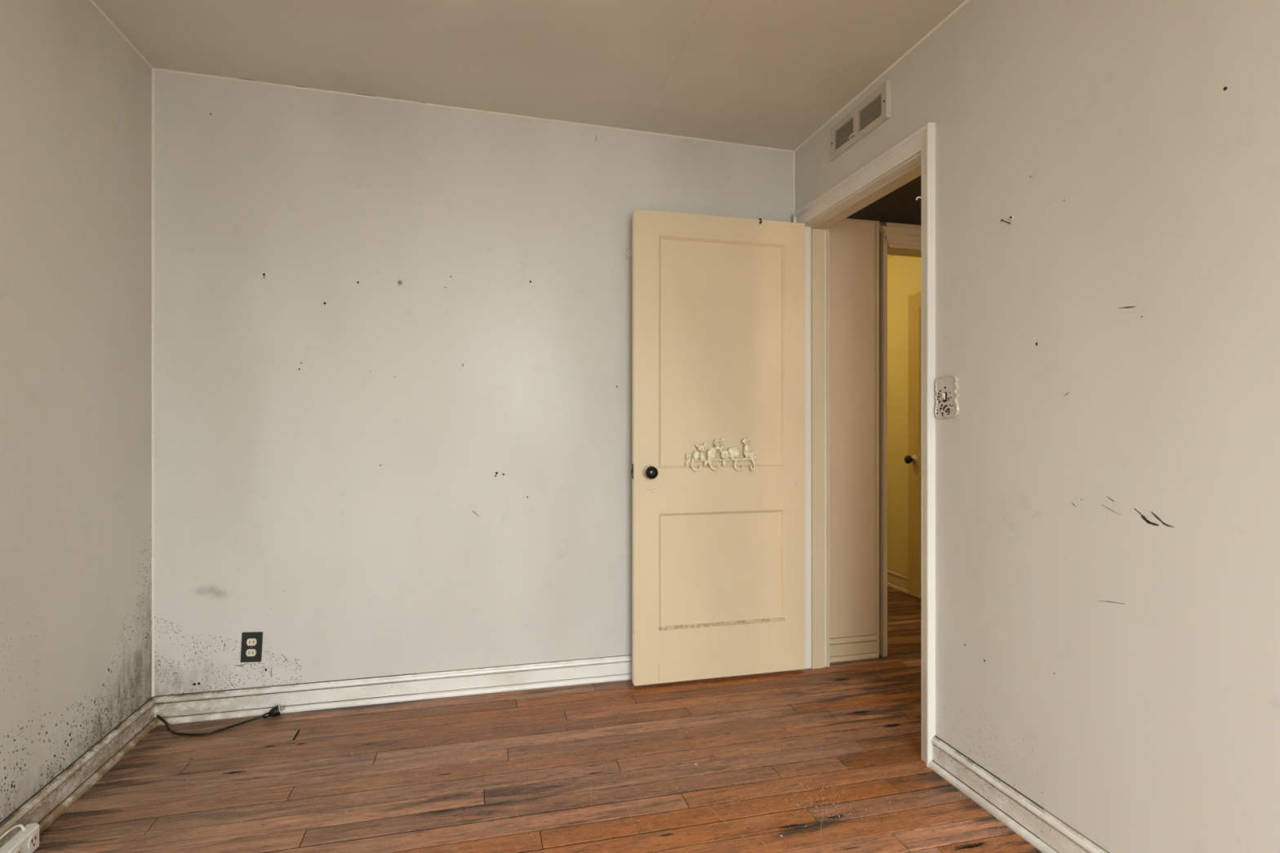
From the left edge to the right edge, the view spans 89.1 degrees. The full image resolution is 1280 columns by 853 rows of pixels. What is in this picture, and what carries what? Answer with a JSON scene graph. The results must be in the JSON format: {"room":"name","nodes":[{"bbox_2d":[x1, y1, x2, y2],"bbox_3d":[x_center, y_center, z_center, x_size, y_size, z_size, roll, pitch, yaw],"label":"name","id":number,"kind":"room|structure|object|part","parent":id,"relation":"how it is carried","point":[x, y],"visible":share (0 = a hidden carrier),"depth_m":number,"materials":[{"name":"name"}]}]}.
{"room":"empty bedroom","nodes":[
{"label":"empty bedroom","id":0,"kind":"room"},
{"bbox_2d":[0,0,152,822],"bbox_3d":[-1.314,-0.109,0.090,0.140,2.478,5.092,0,0,-14],"label":"wall","id":1,"kind":"structure","parent":0,"point":[76,96],"depth_m":1.94,"materials":[{"name":"paint"}]},
{"bbox_2d":[0,697,157,848],"bbox_3d":[-1.233,1.059,0.110,0.027,0.101,4.812,0,0,-14],"label":"baseboard","id":2,"kind":"structure","parent":1,"relation":"attached to","point":[53,799],"depth_m":1.98,"materials":[{"name":"paint"}]},
{"bbox_3d":[-1.227,1.099,0.112,0.014,0.020,4.787,0,0,-14],"label":"shoe moulding","id":3,"kind":"part","parent":2,"relation":"part of","materials":[{"name":"paint"}]},
{"bbox_2d":[89,0,152,68],"bbox_3d":[-1.243,-1.346,0.105,0.004,0.004,4.806,0,0,-14],"label":"trim","id":4,"kind":"structure","parent":1,"relation":"attached to","point":[91,1],"depth_m":2.22,"materials":[{"name":"paint"}]},
{"bbox_2d":[93,0,964,150],"bbox_3d":[-0.003,-1.369,0.366,2.738,0.121,4.912,0,0,-14],"label":"ceiling","id":5,"kind":"structure","parent":0,"point":[770,73],"depth_m":2.29,"materials":[{"name":"paint"}]},
{"bbox_2d":[32,586,1041,852],"bbox_3d":[0.918,1.139,1.930,5.283,0.060,7.500,0,0,-14],"label":"floor","id":6,"kind":"structure","parent":0,"point":[330,763],"depth_m":2.07,"materials":[{"name":"brown wood"}]},
{"bbox_2d":[0,822,39,852],"bbox_3d":[-1.563,1.064,1.548,0.046,0.085,0.362,0,0,-14],"label":"power strip","id":7,"kind":"object","parent":6,"relation":"on","point":[27,840],"visible":1,"depth_m":1.67,"materials":[{"name":"white plastic"}]},
{"bbox_3d":[-1.588,1.036,1.572,0.020,0.030,0.260,0,0,-10],"label":"cord","id":8,"kind":"part","parent":7,"relation":"part of","materials":[{"name":"beige plastic"}]},
{"bbox_2d":[13,848,22,852],"bbox_3d":[-1.562,1.076,1.630,0.002,0.037,0.037,0,0,-14],"label":"socket","id":9,"kind":"object","parent":7,"relation":"attached to","point":[15,850],"depth_m":1.63,"materials":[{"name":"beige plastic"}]},
{"bbox_2d":[27,833,38,849],"bbox_3d":[-1.577,1.076,1.690,0.002,0.037,0.037,0,0,-14],"label":"socket","id":10,"kind":"object","parent":7,"relation":"attached to","point":[33,838],"depth_m":1.69,"materials":[{"name":"beige plastic"}]},
{"bbox_2d":[155,705,284,736],"bbox_3d":[-1.576,1.088,2.409,0.452,0.045,0.139,0,0,-10],"label":"lead","id":11,"kind":"object","parent":6,"relation":"on","point":[276,711],"visible":1,"depth_m":2.42,"materials":[{"name":"black plastic"}]},
{"bbox_3d":[-1.610,1.092,2.399,0.389,0.036,0.127,0,0,-7],"label":"cord","id":12,"kind":"part","parent":11,"relation":"part of","materials":[{"name":"black plastic"}]},
{"bbox_2d":[887,635,920,644],"bbox_3d":[1.546,1.106,3.433,0.775,0.008,0.082,0,0,-14],"label":"threshold","id":13,"kind":"object","parent":6,"relation":"on","point":[891,641],"depth_m":3.37,"materials":[{"name":"brown wood"}]},
{"bbox_2d":[154,70,920,696],"bbox_3d":[0.189,-0.110,2.990,4.183,2.480,0.143,0,0,-14],"label":"wall","id":14,"kind":"structure","parent":0,"point":[364,473],"depth_m":2.66,"materials":[{"name":"paint"}]},
{"bbox_2d":[151,69,154,697],"bbox_3d":[-1.825,-0.166,2.439,0.006,2.352,0.006,0,0,-14],"label":"trim","id":15,"kind":"structure","parent":14,"relation":"attached to","point":[153,70],"depth_m":2.44,"materials":[{"name":"paint"}]},
{"bbox_2d":[240,631,262,662],"bbox_3d":[-1.504,0.851,2.518,0.078,0.119,0.009,0,0,-14],"label":"wall outlet","id":16,"kind":"object","parent":14,"relation":"attached to","point":[251,642],"visible":1,"depth_m":2.52,"materials":[{"name":"black plastic"}]},
{"bbox_2d":[245,648,256,656],"bbox_3d":[-1.504,0.871,2.515,0.035,0.028,0.003,0,0,-14],"label":"socket","id":17,"kind":"object","parent":16,"relation":"attached to","point":[249,652],"depth_m":2.51,"materials":[{"name":"beige plastic"}]},
{"bbox_2d":[246,638,257,645],"bbox_3d":[-1.502,0.830,2.515,0.035,0.028,0.003,0,0,-14],"label":"socket","id":18,"kind":"object","parent":16,"relation":"attached to","point":[250,642],"depth_m":2.51,"materials":[{"name":"beige plastic"}]},
{"bbox_2d":[153,654,631,725],"bbox_3d":[-0.561,1.059,2.744,2.608,0.101,0.027,0,0,-14],"label":"baseboard","id":19,"kind":"structure","parent":14,"relation":"attached to","point":[300,697],"depth_m":2.63,"materials":[{"name":"paint"}]},
{"bbox_3d":[-0.562,1.022,2.749,2.608,0.022,0.018,0,0,-14],"label":"cap moulding","id":20,"kind":"part","parent":19,"relation":"part of","materials":[{"name":"paint"}]},
{"bbox_2d":[397,280,402,284],"bbox_3d":[-0.979,-0.591,2.652,0.021,0.021,0.006,0,0,-14],"label":"wall anchor","id":21,"kind":"object","parent":14,"relation":"attached to","point":[399,282],"visible":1,"depth_m":2.65,"materials":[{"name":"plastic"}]},
{"bbox_2d":[152,67,794,152],"bbox_3d":[-0.549,-1.325,2.758,2.638,0.046,0.006,0,0,-14],"label":"trim","id":22,"kind":"structure","parent":14,"relation":"attached to","point":[154,68],"depth_m":2.70,"materials":[{"name":"paint"}]},
{"bbox_2d":[793,151,795,213],"bbox_3d":[0.728,-1.146,3.077,0.006,0.312,0.006,0,0,-14],"label":"trim","id":23,"kind":"structure","parent":14,"relation":"attached to","point":[793,152],"depth_m":3.08,"materials":[{"name":"paint"}]},
{"bbox_2d":[829,634,878,662],"bbox_3d":[1.009,1.057,3.108,0.278,0.106,0.027,0,0,-14],"label":"baseboard","id":24,"kind":"structure","parent":14,"relation":"attached to","point":[856,647],"depth_m":3.11,"materials":[{"name":"paint"}]},
{"bbox_3d":[1.008,1.018,3.112,0.278,0.024,0.018,0,0,-14],"label":"cap moulding","id":25,"kind":"part","parent":24,"relation":"part of","materials":[{"name":"paint"}]},
{"bbox_3d":[1.011,1.099,3.102,0.278,0.022,0.014,0,0,-14],"label":"shoe moulding","id":26,"kind":"part","parent":24,"relation":"part of","materials":[{"name":"paint"}]},
{"bbox_2d":[842,217,875,223],"bbox_3d":[0.997,-0.995,3.115,0.299,0.010,0.006,0,0,-14],"label":"trim","id":27,"kind":"structure","parent":14,"relation":"attached to","point":[845,219],"depth_m":3.13,"materials":[{"name":"paint"}]},
{"bbox_2d":[875,221,920,657],"bbox_3d":[1.572,0.055,3.301,0.907,2.110,0.147,0,0,-14],"label":"trim","id":28,"kind":"structure","parent":14,"relation":"attached to","point":[892,241],"depth_m":3.15,"materials":[{"name":"paint"}]},
{"bbox_3d":[1.183,0.067,3.172,0.026,2.085,0.058,0,0,-14],"label":"casing","id":29,"kind":"part","parent":28,"relation":"part of","materials":[{"name":"paint"}]},
{"bbox_3d":[1.593,-0.921,3.249,0.893,0.092,0.036,0,0,-14],"label":"head casing","id":30,"kind":"part","parent":28,"relation":"part of","materials":[{"name":"paint"}]},
{"bbox_2d":[846,175,920,225],"bbox_3d":[1.819,-1.025,1.735,1.230,0.050,3.084,0,0,-14],"label":"ceiling","id":31,"kind":"structure","parent":0,"point":[900,206],"depth_m":2.96,"materials":[{"name":"brown paint"}]},
{"bbox_2d":[887,254,920,575],"bbox_3d":[1.777,-0.110,4.667,0.100,2.480,2.406,0,0,-14],"label":"wall","id":32,"kind":"structure","parent":0,"point":[904,273],"depth_m":4.48,"materials":[{"name":"paint"}]},
{"bbox_2d":[887,568,920,599],"bbox_3d":[1.726,1.052,4.608,0.027,0.116,2.296,0,0,-14],"label":"baseboard","id":33,"kind":"structure","parent":32,"relation":"attached to","point":[899,581],"depth_m":4.45,"materials":[{"name":"paint"}]},
{"bbox_3d":[1.731,1.009,4.609,0.018,0.026,2.296,0,0,-14],"label":"cap moulding","id":34,"kind":"part","parent":33,"relation":"part of","materials":[{"name":"paint"}]},
{"bbox_3d":[1.720,1.098,4.606,0.014,0.024,2.296,0,0,-14],"label":"shoe moulding","id":35,"kind":"part","parent":33,"relation":"part of","materials":[{"name":"paint"}]},
{"bbox_2d":[904,292,920,598],"bbox_3d":[1.846,0.115,3.914,0.100,1.965,0.770,0,0,-14],"label":"door","id":36,"kind":"structure","parent":32,"relation":"in","point":[913,459],"depth_m":4.22,"materials":[{"name":"yellow paint"}]},
{"bbox_3d":[1.750,0.208,4.220,0.062,0.055,0.055,0,0,-14],"label":"knob","id":37,"kind":"part","parent":36,"relation":"part of","materials":[{"name":"black metal"}]},
{"bbox_3d":[1.878,-0.820,3.922,0.035,0.095,0.550,0,0,-14],"label":"rail","id":38,"kind":"part","parent":36,"relation":"part of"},
{"bbox_3d":[1.878,0.248,3.922,0.035,0.140,0.550,0,0,-14],"label":"rail","id":39,"kind":"part","parent":36,"relation":"part of","materials":[{"name":"beige wood"}]},
{"bbox_3d":[1.878,0.983,3.922,0.035,0.230,0.550,0,0,-14],"label":"rail","id":40,"kind":"part","parent":36,"relation":"part of","materials":[{"name":"beige wood"}]},
{"bbox_3d":[1.878,-0.297,3.922,0.032,0.950,0.550,0,0,-14],"label":"panel moulding","id":41,"kind":"part","parent":36,"relation":"part of","materials":[{"name":"beige wood"}]},
{"bbox_3d":[1.878,0.593,3.922,0.032,0.550,0.550,0,0,-14],"label":"panel moulding","id":42,"kind":"part","parent":36,"relation":"part of","materials":[{"name":"beige wood"}]},
{"bbox_2d":[795,0,1279,852],"bbox_3d":[1.355,-0.089,0.816,0.115,2.438,4.927,0,0,-14],"label":"wall","id":43,"kind":"structure","parent":0,"point":[1108,466],"depth_m":1.54,"materials":[{"name":"paint"}]},
{"bbox_2d":[631,208,805,685],"bbox_3d":[0.365,0.085,2.842,0.819,2.021,0.108,0,0,-14],"label":"door","id":44,"kind":"structure","parent":43,"relation":"in","point":[718,302],"depth_m":2.86,"materials":[{"name":"beige paint"}]},
{"bbox_3d":[-0.030,0.187,2.773,0.003,0.065,0.023,0,0,-14],"label":"latch plate","id":45,"kind":"part","parent":44,"relation":"part of","materials":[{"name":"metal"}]},
{"bbox_3d":[0.047,0.190,2.738,0.055,0.055,0.062,0,0,-14],"label":"knob","id":46,"kind":"part","parent":44,"relation":"part of","materials":[{"name":"black metal"}]},
{"bbox_3d":[0.362,-0.323,2.871,0.591,1.002,0.007,0,0,-14],"label":"panel","id":47,"kind":"part","parent":44,"relation":"part of","materials":[{"name":"beige paint"}]},
{"bbox_3d":[0.362,0.620,2.871,0.591,0.503,0.007,0,0,-14],"label":"panel","id":48,"kind":"part","parent":44,"relation":"part of","materials":[{"name":"beige paint"}]},
{"bbox_2d":[685,436,757,471],"bbox_3d":[0.359,0.117,2.837,0.333,0.152,0.035,0,0,-14],"label":"hook rack","id":49,"kind":"object","parent":44,"relation":"attached to","point":[733,452],"visible":1,"depth_m":2.83,"materials":[{"name":"metal"}]},
{"bbox_3d":[0.362,-0.875,2.871,0.591,0.101,0.035,0,0,-14],"label":"rail","id":50,"kind":"part","parent":44,"relation":"part of","materials":[{"name":"beige paint"}]},
{"bbox_3d":[0.362,0.273,2.871,0.591,0.191,0.035,0,0,-14],"label":"rail","id":51,"kind":"part","parent":44,"relation":"part of","materials":[{"name":"beige paint"}]},
{"bbox_3d":[0.362,0.984,2.871,0.591,0.224,0.035,0,0,-14],"label":"rail","id":52,"kind":"part","parent":44,"relation":"part of","materials":[{"name":"beige paint"}]},
{"bbox_3d":[0.362,-0.323,2.871,0.591,1.002,0.032,0,0,-14],"label":"panel moulding","id":53,"kind":"part","parent":44,"relation":"part of","materials":[{"name":"beige paint"}]},
{"bbox_3d":[0.362,0.620,2.871,0.591,0.503,0.032,0,0,-14],"label":"panel moulding","id":54,"kind":"part","parent":44,"relation":"part of","materials":[{"name":"beige paint"}]},
{"bbox_2d":[830,80,890,160],"bbox_3d":[0.848,-1.194,2.551,0.028,0.136,0.398,0,0,-14],"label":"air vent","id":55,"kind":"object","parent":43,"relation":"in","point":[873,110],"visible":1,"depth_m":2.53,"materials":[{"name":"metal"}]},
{"bbox_3d":[0.812,-1.194,2.732,0.011,0.082,0.028,0,0,-14],"label":"frame","id":56,"kind":"part","parent":55,"relation":"part of","materials":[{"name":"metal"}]},
{"bbox_3d":[0.854,-1.194,2.563,0.011,0.082,0.033,0,0,-14],"label":"frame","id":57,"kind":"part","parent":55,"relation":"part of","materials":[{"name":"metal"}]},
{"bbox_3d":[0.856,-1.249,2.557,0.011,0.027,0.389,0,0,-14],"label":"frame","id":58,"kind":"part","parent":55,"relation":"part of","materials":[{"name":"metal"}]},
{"bbox_3d":[0.856,-1.140,2.557,0.011,0.027,0.389,0,0,-14],"label":"frame","id":59,"kind":"part","parent":55,"relation":"part of","materials":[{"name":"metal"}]},
{"bbox_3d":[0.899,-1.194,2.384,0.011,0.082,0.032,0,0,-14],"label":"frame","id":60,"kind":"part","parent":55,"relation":"part of","materials":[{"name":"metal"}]},
{"bbox_2d":[792,122,935,767],"bbox_3d":[0.910,0.056,2.601,0.171,2.108,0.941,0,0,-14],"label":"trim","id":61,"kind":"structure","parent":43,"relation":"attached to","point":[913,157],"depth_m":2.82,"materials":[{"name":"paint"}]},
{"bbox_3d":[0.733,0.056,3.015,0.028,2.108,0.052,0,0,-14],"label":"casing","id":62,"kind":"part","parent":61,"relation":"part of","materials":[{"name":"paint"}]},
{"bbox_3d":[0.873,0.056,3.042,0.028,2.108,0.052,0,0,-14],"label":"casing","id":63,"kind":"part","parent":61,"relation":"part of","materials":[{"name":"paint"}]},
{"bbox_3d":[0.840,-0.964,2.584,0.028,0.068,0.941,0,0,-14],"label":"head casing","id":64,"kind":"part","parent":61,"relation":"part of","materials":[{"name":"paint"}]},
{"bbox_3d":[0.980,-0.964,2.615,0.028,0.068,0.933,0,0,-14],"label":"head casing","id":65,"kind":"part","parent":61,"relation":"part of","materials":[{"name":"paint"}]},
{"bbox_3d":[0.948,0.056,2.153,0.028,2.108,0.052,0,0,-14],"label":"casing","id":66,"kind":"part","parent":61,"relation":"part of","materials":[{"name":"paint"}]},
{"bbox_2d":[793,0,969,151],"bbox_3d":[1.312,-1.305,0.743,0.006,0.006,4.806,0,0,-14],"label":"trim","id":67,"kind":"structure","parent":43,"relation":"attached to","point":[965,2],"depth_m":2.36,"materials":[{"name":"paint"}]},
{"bbox_2d":[934,375,959,418],"bbox_3d":[0.975,-0.097,2.073,0.014,0.136,0.107,0,0,-14],"label":"light switch","id":68,"kind":"object","parent":43,"relation":"attached to","point":[946,388],"visible":1,"depth_m":2.07,"materials":[{"name":"ceramic"}]},
{"bbox_2d":[936,390,952,416],"bbox_3d":[0.975,-0.078,2.080,0.001,0.086,0.079,0,0,-14],"label":"print","id":69,"kind":"object","parent":68,"relation":"attached to","point":[944,397],"depth_m":2.08},
{"bbox_2d":[928,735,1109,852],"bbox_3d":[1.404,1.059,0.331,0.027,0.101,3.962,0,0,-14],"label":"baseboard","id":70,"kind":"structure","parent":43,"relation":"attached to","point":[1043,830],"depth_m":1.82,"materials":[{"name":"paint"}]},
{"bbox_3d":[1.412,1.099,0.273,0.014,0.020,3.820,0,0,-14],"label":"shoe moulding","id":71,"kind":"part","parent":70,"relation":"part of","materials":[{"name":"paint"}]}
]}

